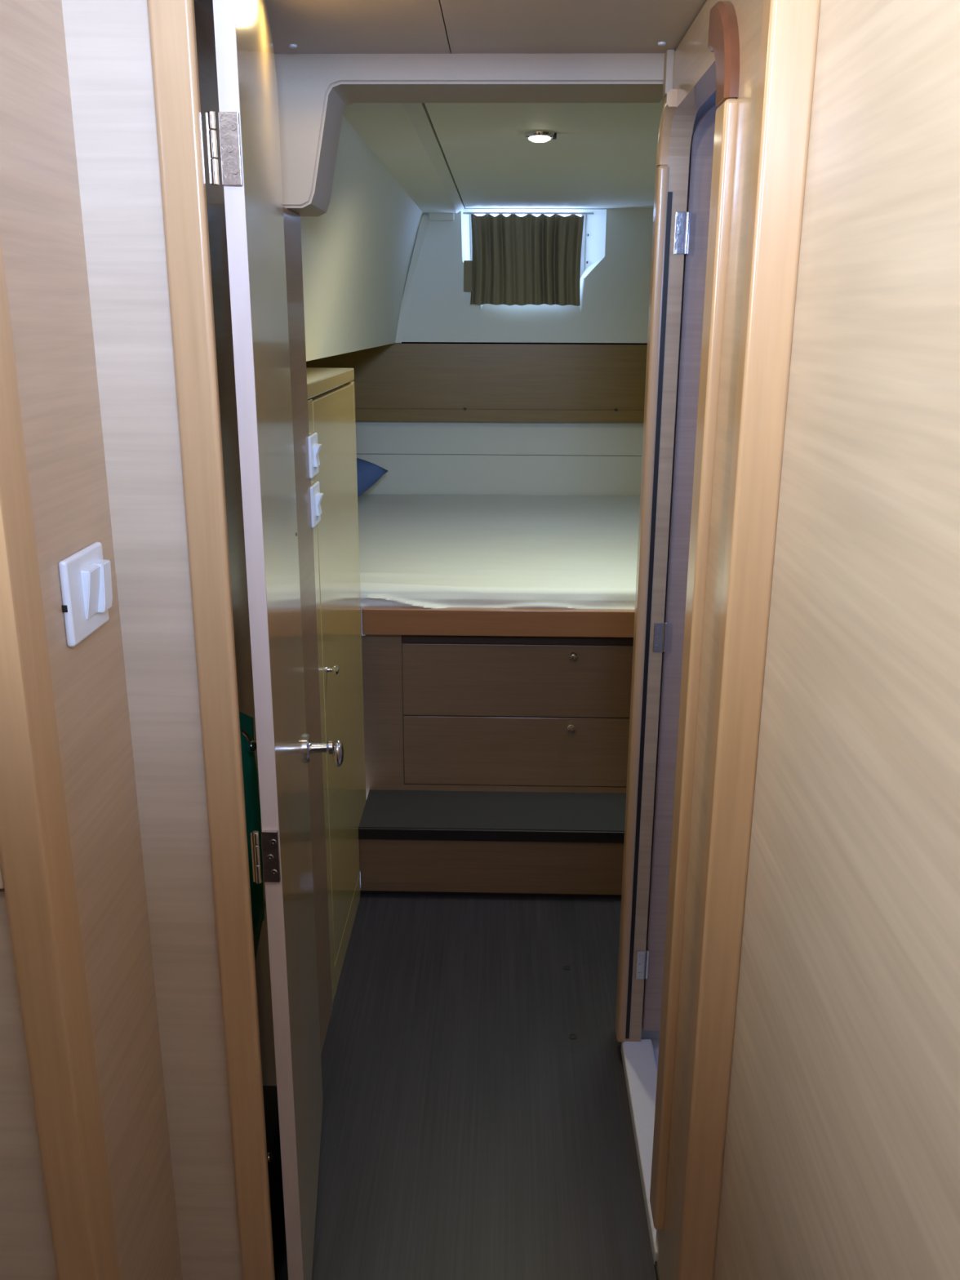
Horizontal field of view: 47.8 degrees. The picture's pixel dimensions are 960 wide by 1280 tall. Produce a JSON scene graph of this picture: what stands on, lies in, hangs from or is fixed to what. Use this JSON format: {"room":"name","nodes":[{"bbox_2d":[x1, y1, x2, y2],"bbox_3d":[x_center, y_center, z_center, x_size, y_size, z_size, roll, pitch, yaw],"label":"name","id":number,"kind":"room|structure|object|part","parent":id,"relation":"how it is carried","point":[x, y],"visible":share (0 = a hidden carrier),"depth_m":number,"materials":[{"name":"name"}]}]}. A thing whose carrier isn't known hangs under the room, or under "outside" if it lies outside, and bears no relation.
{"room":"boat corridor","nodes":[
{"label":"boat corridor","id":0,"kind":"room"},
{"bbox_2d":[0,859,4,888],"bbox_3d":[-0.921,-0.243,0.944,0.910,1.003,0.027,1,17,1],"label":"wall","id":1,"kind":"structure","parent":0,"point":[2,884],"depth_m":1.06,"materials":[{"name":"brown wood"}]},
{"bbox_2d":[0,888,57,1279],"bbox_3d":[-0.925,0.698,1.232,0.910,0.948,0.015,1,17,1],"label":"wall panel","id":2,"kind":"object","parent":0,"point":[26,1243],"visible":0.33,"depth_m":1.17,"materials":[{"name":"brown wood"}]},
{"bbox_2d":[0,0,276,1279],"bbox_3d":[-0.415,0.080,1.541,0.036,1.960,0.915,1,17,1],"label":"wall","id":3,"kind":"structure","parent":0,"point":[42,234],"depth_m":1.18,"materials":[{"name":"brown wood"}]},
{"bbox_2d":[0,235,120,1279],"bbox_3d":[-0.445,0.216,1.086,0.047,1.960,0.065,1,17,1],"label":"trim","id":4,"kind":"structure","parent":3,"relation":"attached to","point":[36,859],"depth_m":1.07,"materials":[{"name":"brown wood"}]},
{"bbox_2d":[58,542,112,647],"bbox_3d":[-0.409,-0.049,1.138,0.022,0.090,0.104,1,17,1],"label":"light switch","id":5,"kind":"object","parent":3,"relation":"attached to","point":[86,580],"visible":1,"depth_m":1.12,"materials":[{"name":"white plastic"}]},
{"bbox_2d":[61,0,242,1279],"bbox_3d":[-0.384,0.147,1.317,0.109,1.960,0.020,1,17,1],"label":"wall panel","id":6,"kind":"object","parent":3,"relation":"in","point":[108,42],"depth_m":1.24,"materials":[{"name":"brown wood"}]},
{"bbox_2d":[146,0,275,1279],"bbox_3d":[-0.309,0.151,1.304,0.044,1.960,0.020,1,17,1],"label":"door frame","id":7,"kind":"structure","parent":3,"relation":"attached to","point":[172,28],"depth_m":1.23,"materials":[{"name":"beige wood"}]},
{"bbox_2d":[241,728,257,751],"bbox_3d":[-0.368,0.138,1.648,0.054,0.069,0.026,1,17,1],"label":"coat hook","id":8,"kind":"object","parent":3,"relation":"attached to","point":[251,745],"visible":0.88,"depth_m":1.65,"materials":[{"name":"silver metal"}]},
{"bbox_2d":[239,711,265,964],"bbox_3d":[-0.370,0.332,1.712,0.031,0.467,0.209,1,17,1],"label":"hanging bag","id":9,"kind":"object","parent":8,"relation":"hanging from","point":[252,805],"visible":0.35,"depth_m":1.71,"materials":[{"name":"green fabric"}]},
{"bbox_2d":[205,0,343,1279],"bbox_3d":[-0.299,0.082,1.577,0.123,1.865,0.540,1,17,1],"label":"door","id":10,"kind":"structure","parent":3,"relation":"in","point":[248,114],"depth_m":1.40,"materials":[{"name":"brown wood"}]},
{"bbox_3d":[-0.275,0.184,1.849,0.046,0.050,0.050,-1,17,-5],"label":"handle","id":11,"kind":"part","parent":10,"relation":"part of","materials":[{"name":"silver metal"}]},
{"bbox_2d":[283,206,332,1054],"bbox_3d":[-0.367,0.058,2.109,0.073,1.675,0.188,1,17,1],"label":"wall","id":12,"kind":"structure","parent":0,"point":[291,220],"depth_m":2.07,"materials":[{"name":"brown wood"}]},
{"bbox_2d":[300,115,423,361],"bbox_3d":[-0.320,-1.077,3.069,0.191,0.509,2.240,1,17,1],"label":"wall","id":13,"kind":"structure","parent":0,"point":[357,255],"depth_m":2.79,"materials":[{"name":"white paint"}]},
{"bbox_2d":[195,0,706,53],"bbox_3d":[-0.009,-0.870,1.423,2.700,0.030,0.705,1,17,1],"label":"ceiling","id":14,"kind":"structure","parent":0,"point":[315,26],"depth_m":1.59,"materials":[{"name":"white paint"}]},
{"bbox_2d":[288,44,297,48],"bbox_3d":[-0.296,-0.941,1.715,0.013,0.004,0.013,1,17,1],"label":"cap","id":15,"kind":"object","parent":14,"relation":"attached to","point":[291,46],"visible":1,"depth_m":1.71,"materials":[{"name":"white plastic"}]},
{"bbox_2d":[657,41,666,45],"bbox_3d":[0.284,-0.931,1.691,0.013,0.004,0.013,1,17,1],"label":"cap","id":16,"kind":"object","parent":14,"relation":"attached to","point":[660,43],"visible":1,"depth_m":1.69,"materials":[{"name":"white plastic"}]},
{"bbox_2d":[306,204,653,409],"bbox_3d":[0.157,-1.275,4.167,2.500,0.846,0.020,1,17,1],"label":"wall","id":17,"kind":"structure","parent":0,"point":[402,375],"depth_m":4.20,"materials":[{"name":"brown wood"}]},
{"bbox_2d":[395,215,429,342],"bbox_3d":[-0.262,-1.374,4.136,0.158,0.462,0.047,1,17,1],"label":"trim","id":18,"kind":"structure","parent":17,"relation":"attached to","point":[406,301],"depth_m":4.13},
{"bbox_2d":[428,213,453,221],"bbox_3d":[-0.144,-1.588,4.059,0.095,0.028,0.027,1,17,1],"label":"trim","id":19,"kind":"structure","parent":17,"relation":"attached to","point":[432,216],"depth_m":4.05,"materials":[{"name":"white plastic"}]},
{"bbox_2d":[355,408,644,422],"bbox_3d":[0.155,-0.886,4.276,2.500,0.050,0.019,1,17,1],"label":"trim","id":20,"kind":"structure","parent":17,"relation":"attached to","point":[361,414],"depth_m":4.27,"materials":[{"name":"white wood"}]},
{"bbox_2d":[462,212,594,306],"bbox_3d":[0.179,-1.428,4.061,0.485,0.332,0.060,1,17,1],"label":"curtain","id":21,"kind":"object","parent":17,"relation":"hanging from","point":[529,259],"visible":1,"depth_m":4.06,"materials":[{"name":"fabric"}]},
{"bbox_3d":[0.180,-1.584,4.017,0.485,0.007,0.007,1,17,1],"label":"rod","id":22,"kind":"part","parent":21,"relation":"part of","materials":[{"name":"white plastic"}]},
{"bbox_2d":[461,208,606,328],"bbox_3d":[0.202,-1.427,4.178,0.545,0.429,0.132,1,17,1],"label":"window","id":23,"kind":"structure","parent":17,"relation":"in","point":[593,237],"depth_m":4.17,"materials":[{"name":"white glass"}]},
{"bbox_3d":[0.184,-1.508,4.216,0.446,0.291,0.016,1,17,1],"label":"frame","id":24,"kind":"part","parent":23,"relation":"part of","materials":[{"name":"white plastic"}]},
{"bbox_3d":[0.181,-1.502,4.216,0.460,0.289,0.004,1,17,1],"label":"pane","id":25,"kind":"part","parent":23,"relation":"part of","materials":[{"name":"clear glass"}]},
{"bbox_2d":[311,893,659,1279],"bbox_3d":[-0.045,1.324,0.878,2.700,0.040,4.320,1,17,1],"label":"floor","id":26,"kind":"structure","parent":0,"point":[466,1135],"depth_m":2.16,"materials":[{"name":"laminate"}]},
{"bbox_2d":[262,1085,288,1279],"bbox_3d":[-0.353,0.894,1.723,0.093,0.296,0.230,1,17,1],"label":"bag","id":27,"kind":"object","parent":26,"relation":"on","point":[270,1092],"visible":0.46,"depth_m":1.67,"materials":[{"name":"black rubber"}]},
{"bbox_2d":[306,367,366,1004],"bbox_3d":[-0.595,0.076,2.570,0.596,1.375,0.670,1,17,1],"label":"cabinet","id":28,"kind":"object","parent":26,"relation":"on","point":[331,391],"visible":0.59,"depth_m":2.50,"materials":[{"name":"brown wood"}]},
{"bbox_2d":[307,432,321,478],"bbox_3d":[-0.319,-0.360,2.106,0.019,0.080,0.080,1,17,1],"label":"light switch","id":29,"kind":"object","parent":28,"relation":"attached to","point":[314,448],"visible":1,"depth_m":2.09,"materials":[{"name":"white plastic"}]},
{"bbox_2d":[310,481,323,528],"bbox_3d":[-0.319,-0.268,2.133,0.019,0.080,0.080,1,17,1],"label":"light switch","id":30,"kind":"object","parent":28,"relation":"attached to","point":[316,496],"visible":1,"depth_m":2.12,"materials":[{"name":"white plastic"}]},
{"bbox_3d":[-0.316,0.064,2.319,0.026,0.022,0.022,1,17,1],"label":"knob","id":31,"kind":"part","parent":28,"relation":"part of","materials":[{"name":"silver metal"}]},
{"bbox_2d":[358,789,626,897],"bbox_3d":[0.518,0.569,2.983,1.674,0.203,0.244,1,17,1],"label":"step","id":32,"kind":"structure","parent":26,"relation":"on","point":[411,842],"depth_m":2.90,"materials":[{"name":"brown wood"}]},
{"bbox_2d":[563,965,570,969],"bbox_3d":[0.209,0.787,2.600,0.017,0.001,0.017,1,17,1],"label":"screw","id":33,"kind":"object","parent":26,"relation":"on","point":[566,967],"visible":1,"depth_m":2.60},
{"bbox_2d":[568,1034,577,1039],"bbox_3d":[0.202,0.862,2.352,0.017,0.001,0.017,1,17,1],"label":"screw","id":34,"kind":"object","parent":26,"relation":"on","point":[571,1036],"visible":1,"depth_m":2.35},
{"bbox_2d":[355,421,643,496],"bbox_3d":[0.156,-0.685,4.394,2.500,0.992,0.024,1,17,1],"label":"wall","id":35,"kind":"structure","parent":0,"point":[406,473],"depth_m":4.37,"materials":[{"name":"white paint"}]},
{"bbox_2d":[361,606,635,798],"bbox_3d":[0.256,0.051,3.751,2.245,0.752,1.623,1,17,1],"label":"drawers","id":36,"kind":"object","parent":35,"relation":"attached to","point":[455,699],"visible":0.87,"depth_m":3.00,"materials":[{"name":"brown wood"}]},
{"bbox_3d":[0.523,-0.043,2.883,1.674,0.072,0.028,1,17,1],"label":"edge rail","id":37,"kind":"part","parent":36,"relation":"part of","materials":[{"name":"brown wood"}]},
{"bbox_2d":[357,493,639,635],"bbox_3d":[0.257,-0.293,3.647,2.225,0.152,1.603,1,17,1],"label":"mattress","id":38,"kind":"object","parent":36,"relation":"on","point":[416,550],"visible":0.41,"depth_m":3.33,"materials":[{"name":"white fabric"}]},
{"bbox_2d":[356,457,387,497],"bbox_3d":[-0.637,-0.617,4.113,0.480,0.213,0.322,8,18,23],"label":"pillow","id":39,"kind":"object","parent":38,"relation":"on","point":[368,473],"visible":0.06,"depth_m":4.09,"materials":[{"name":"blue fabric"}]},
{"bbox_3d":[0.225,0.314,3.048,0.878,0.205,0.014,1,17,1],"label":"drawer","id":40,"kind":"part","parent":36,"relation":"part of","materials":[{"name":"brown wood"}]},
{"bbox_3d":[0.226,0.113,2.988,0.878,0.208,0.014,1,17,1],"label":"drawer","id":41,"kind":"part","parent":36,"relation":"part of","materials":[{"name":"brown wood"}]},
{"bbox_3d":[0.253,0.248,3.007,0.025,0.025,0.026,1,17,1],"label":"knob","id":42,"kind":"part","parent":36,"relation":"part of","materials":[{"name":"silver metal"}]},
{"bbox_3d":[0.254,0.046,2.946,0.025,0.025,0.026,1,17,1],"label":"knob","id":43,"kind":"part","parent":36,"relation":"part of","materials":[{"name":"silver metal"}]},
{"bbox_2d":[342,100,662,213],"bbox_3d":[0.434,-1.338,3.102,1.900,0.052,2.470,1,17,1],"label":"ceiling","id":44,"kind":"structure","parent":0,"point":[602,155],"depth_m":2.64,"materials":[{"name":"white paint"}]},
{"bbox_2d":[524,130,556,142],"bbox_3d":[0.133,-1.110,2.390,0.071,0.018,0.068,1,17,1],"label":"recessed light","id":45,"kind":"object","parent":44,"relation":"in","point":[538,136],"visible":1,"depth_m":2.37,"materials":[{"name":"silver metal"}]},
{"bbox_3d":[0.132,-1.108,2.390,0.050,0.015,0.050,1,17,1],"label":"glass","id":46,"kind":"part","parent":45,"relation":"part of","materials":[{"name":"white glass"}]},
{"bbox_2d":[399,342,647,344],"bbox_3d":[0.158,-1.166,4.247,2.500,0.006,0.110,1,17,1],"label":"trim","id":47,"kind":"structure","parent":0,"point":[402,342],"depth_m":4.20,"materials":[{"name":"brown wood"}]},
{"bbox_2d":[640,90,715,1038],"bbox_3d":[0.832,-0.071,2.070,0.971,1.965,0.014,1,17,1],"label":"wall","id":48,"kind":"structure","parent":0,"point":[711,100],"depth_m":2.00,"materials":[{"name":"beige wood"}]},
{"bbox_2d":[274,51,665,216],"bbox_3d":[-0.162,-0.878,1.884,0.972,0.250,0.175,1,17,1],"label":"ceiling beam","id":49,"kind":"structure","parent":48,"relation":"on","point":[314,91],"depth_m":1.79,"materials":[{"name":"white plastic"}]},
{"bbox_2d":[635,103,718,1030],"bbox_3d":[0.546,-0.031,2.037,0.440,1.805,0.042,1,17,1],"label":"door","id":50,"kind":"structure","parent":48,"relation":"in","point":[697,217],"depth_m":2.00,"materials":[{"name":"brown wood"}]},
{"bbox_2d":[625,0,959,1279],"bbox_3d":[0.293,0.450,0.314,0.058,1.960,3.758,1,17,1],"label":"wall","id":51,"kind":"structure","parent":0,"point":[842,1159],"depth_m":0.94,"materials":[{"name":"brown wood"}]},
{"bbox_2d":[621,1039,657,1264],"bbox_3d":[0.325,0.940,2.040,0.064,0.032,0.549,1,17,1],"label":"trim","id":52,"kind":"structure","parent":51,"relation":"attached to","point":[640,1068],"depth_m":2.11,"materials":[{"name":"white plastic"}]},
{"bbox_2d":[620,1042,659,1279],"bbox_3d":[0.295,0.963,1.997,0.003,0.012,0.828,1,17,1],"label":"trim","id":53,"kind":"structure","parent":51,"relation":"attached to","point":[655,1262],"depth_m":1.77,"materials":[{"name":"brown wood"}]},
{"bbox_2d":[615,164,669,1042],"bbox_3d":[0.302,0.025,2.059,0.019,1.712,0.045,1,17,1],"label":"trim","id":54,"kind":"structure","parent":51,"relation":"attached to","point":[662,171],"depth_m":2.00,"materials":[{"name":"brown wood"}]},
{"bbox_2d":[625,191,672,1039],"bbox_3d":[0.313,0.046,2.048,0.010,1.660,0.004,1,17,1],"label":"trim","id":55,"kind":"structure","parent":51,"relation":"attached to","point":[669,193],"depth_m":2.00,"materials":[{"name":"brown wood"}]},
{"bbox_2d":[656,88,677,166],"bbox_3d":[0.304,-0.830,1.759,0.019,0.100,0.100,1,17,1],"label":"trim","id":56,"kind":"structure","parent":51,"relation":"attached to","point":[669,104],"depth_m":1.76,"materials":[{"name":"beige wood"}]},
{"bbox_2d":[662,48,675,97],"bbox_3d":[0.306,-0.918,1.753,0.013,0.065,0.030,1,17,1],"label":"trim","id":57,"kind":"structure","parent":51,"relation":"attached to","point":[669,54],"depth_m":1.74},
{"bbox_2d":[649,97,737,1230],"bbox_3d":[0.289,0.147,1.507,0.019,1.627,0.064,1,17,1],"label":"trim","id":58,"kind":"structure","parent":51,"relation":"attached to","point":[726,117],"depth_m":1.43,"materials":[{"name":"brown wood"}]},
{"bbox_2d":[707,0,739,106],"bbox_3d":[0.292,-0.704,1.290,0.019,0.127,0.137,1,17,1],"label":"trim","id":59,"kind":"structure","parent":51,"relation":"attached to","point":[723,41],"depth_m":1.25,"materials":[{"name":"brown wood"}]},
{"bbox_2d":[673,0,821,1279],"bbox_3d":[0.304,0.155,1.301,0.050,1.960,0.042,1,17,1],"label":"trim","id":60,"kind":"structure","parent":51,"relation":"attached to","point":[789,28],"depth_m":1.22,"materials":[{"name":"beige wood"}]}
]}

